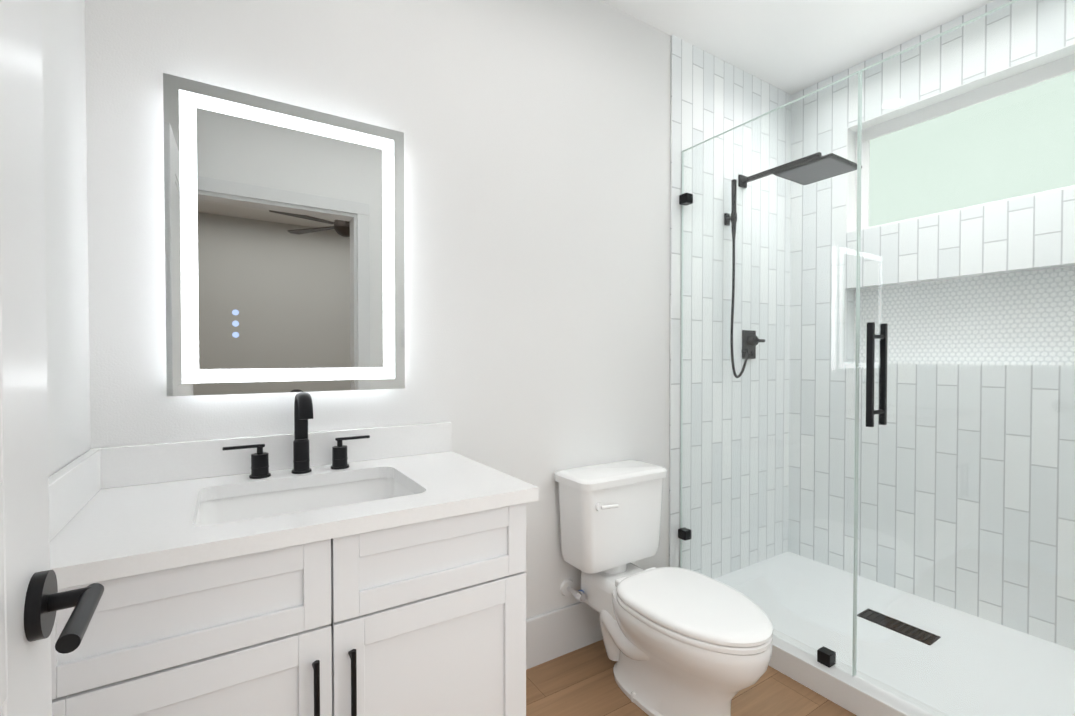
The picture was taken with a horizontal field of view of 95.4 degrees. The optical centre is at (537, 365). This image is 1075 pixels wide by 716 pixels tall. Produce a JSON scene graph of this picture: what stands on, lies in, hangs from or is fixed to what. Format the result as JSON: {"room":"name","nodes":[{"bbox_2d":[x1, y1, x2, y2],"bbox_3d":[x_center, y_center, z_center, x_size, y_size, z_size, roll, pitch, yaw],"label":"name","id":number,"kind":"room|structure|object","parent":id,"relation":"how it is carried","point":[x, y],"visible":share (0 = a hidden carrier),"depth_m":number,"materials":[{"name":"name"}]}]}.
{"room":"bathroom","nodes":[
{"label":"bathroom","id":0,"kind":"room"},
{"bbox_2d":[41,0,90,476],"bbox_3d":[-0.661,-0.136,0.396,0.120,2.720,1.820,-1,1,-32],"label":"wall","id":1,"kind":"structure","parent":0,"point":[65,205],"depth_m":1.03,"materials":[{"name":"paint"}]},
{"bbox_2d":[85,0,670,618],"bbox_3d":[-0.324,-0.157,1.759,2.150,2.720,0.120,-1,1,-32],"label":"wall","id":2,"kind":"structure","parent":0,"point":[537,238],"depth_m":1.74,"materials":[{"name":"paint"}]},
{"bbox_2d":[163,73,404,395],"bbox_3d":[-0.694,-0.330,1.417,0.610,0.813,0.049,-1,1,-32],"label":"led mirror","id":3,"kind":"object","parent":2,"relation":"attached to","point":[284,251],"visible":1,"depth_m":1.37,"materials":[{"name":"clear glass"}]},
{"bbox_2d":[526,602,602,669],"bbox_3d":[0.162,1.087,2.005,1.086,0.225,0.016,-1,1,-32],"label":"baseboard","id":4,"kind":"structure","parent":2,"relation":"attached to","point":[554,634],"depth_m":1.95,"materials":[{"name":"white paint"}]},
{"bbox_2d":[669,35,791,578],"bbox_3d":[1.047,-0.169,2.622,1.090,2.720,0.130,-1,1,-32],"label":"wall tile","id":5,"kind":"structure","parent":2,"relation":"attached to","point":[711,96],"depth_m":2.49,"materials":[{"name":"white tile"}]},
{"bbox_2d":[724,179,764,377],"bbox_3d":[1.067,-0.429,2.517,0.285,0.987,0.061,-1,1,-32],"label":"shower fixture","id":6,"kind":"object","parent":5,"relation":"attached to","point":[746,345],"depth_m":2.44,"materials":[{"name":"black metal"}]},
{"bbox_2d":[738,152,861,187],"bbox_3d":[1.199,-0.929,2.324,0.260,0.102,0.515,-1,1,-32],"label":"shower fixture","id":7,"kind":"object","parent":5,"relation":"attached to","point":[744,181],"depth_m":2.22,"materials":[{"name":"black metal"}]},
{"bbox_2d":[526,639,856,715],"bbox_3d":[0.193,1.244,1.030,2.220,0.140,1.940,-1,1,-32],"label":"floor","id":8,"kind":"structure","parent":0,"point":[580,682],"depth_m":1.73,"materials":[{"name":"brown wood"}]},
{"bbox_2d":[48,392,537,715],"bbox_3d":[-0.543,0.623,1.209,0.934,1.094,0.588,-1,1,-32],"label":"bathroom vanity","id":9,"kind":"object","parent":8,"relation":"on","point":[301,570],"visible":0.92,"depth_m":1.03,"materials":[{"name":"white paint"}]},
{"bbox_2d":[48,422,537,588],"bbox_3d":[-0.547,0.270,1.209,0.934,0.133,0.576,-1,1,-32],"label":"countertop","id":10,"kind":"structure","parent":9,"relation":"on","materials":[{"name":"stone"}]},
{"bbox_2d":[223,392,369,478],"bbox_3d":[-0.643,0.188,1.343,0.374,0.228,0.136,-1,1,-32],"label":"faucet","id":11,"kind":"object","parent":10,"relation":"on","point":[303,405],"depth_m":1.36,"materials":[{"name":"black metal"}]},
{"bbox_2d":[195,478,413,525],"bbox_3d":[-0.546,0.414,1.194,0.530,0.157,0.400,-1,1,-32],"label":"sink","id":12,"kind":"object","parent":10,"relation":"in","point":[253,503],"depth_m":1.32,"materials":[{"name":"white ceramic"}]},
{"bbox_2d":[554,460,772,715],"bbox_3d":[0.445,0.791,1.728,0.438,0.746,0.777,-1,1,-32],"label":"toilet","id":13,"kind":"object","parent":8,"relation":"on","point":[677,641],"visible":1,"depth_m":1.68,"materials":[{"name":"white ceramic"}]},
{"bbox_2d":[769,628,948,715],"bbox_3d":[1.133,1.141,1.618,0.110,0.130,1.690,-1,1,-32],"label":"shower curb","id":14,"kind":"structure","parent":8,"relation":"on","point":[858,695],"depth_m":1.68,"materials":[{"name":"stone"}]},
{"bbox_2d":[678,0,1074,715],"bbox_3d":[1.131,0.040,1.606,0.108,2.070,1.677,-1,1,-32],"label":"glass","id":15,"kind":"object","parent":14,"relation":"on","point":[826,656],"visible":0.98,"depth_m":1.61,"materials":[{"name":"clear glass"}]},
{"bbox_2d":[601,0,994,94],"bbox_3d":[0.637,-1.559,1.269,3.270,0.100,1.940,-1,1,-32],"label":"ceiling","id":16,"kind":"structure","parent":0,"point":[791,47],"depth_m":2.21,"materials":[{"name":"paint"}]},
{"bbox_2d":[788,0,1074,649],"bbox_3d":[1.989,-0.161,2.070,0.150,2.720,1.810,-1,1,-32],"label":"wall tile","id":17,"kind":"structure","parent":0,"point":[804,122],"depth_m":2.21,"materials":[{"name":"white tile"}]},
{"bbox_2d":[846,43,1074,232],"bbox_3d":[1.933,-0.950,2.133,0.134,0.545,1.035,-1,1,-32],"label":"window","id":18,"kind":"structure","parent":17,"relation":"in","point":[938,178],"depth_m":2.18,"materials":[{"name":"green glass"}]},
{"bbox_3d":[0.680,-0.134,0.240,2.220,2.720,0.120,-1,1,-32],"label":"wall","id":19,"kind":"structure","parent":0,"visible":0},
{"bbox_2d":[0,0,103,715],"bbox_3d":[-0.340,0.144,0.198,0.144,2.070,0.870,-1,1,-34],"label":"door leaf","id":20,"kind":"structure","parent":19,"relation":"in","point":[32,600],"depth_m":0.49,"materials":[{"name":"white paint"}]},
{"label":"outside","id":21,"kind":"structure","parent":0,"visible":0},
{"bbox_2d":[715,551,1074,715],"bbox_3d":[1.561,1.193,1.896,1.020,0.218,1.940,-1,1,-32],"label":"pan","id":22,"kind":"object","parent":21,"point":[793,599],"depth_m":1.91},
{"bbox_2d":[857,609,940,644],"bbox_3d":[1.490,1.081,2.027,0.100,0.006,0.260,-1,1,-32],"label":"shower drain","id":23,"kind":"object","parent":22,"relation":"in","point":[865,614],"depth_m":2.02,"materials":[{"name":"black metal"}]}
]}

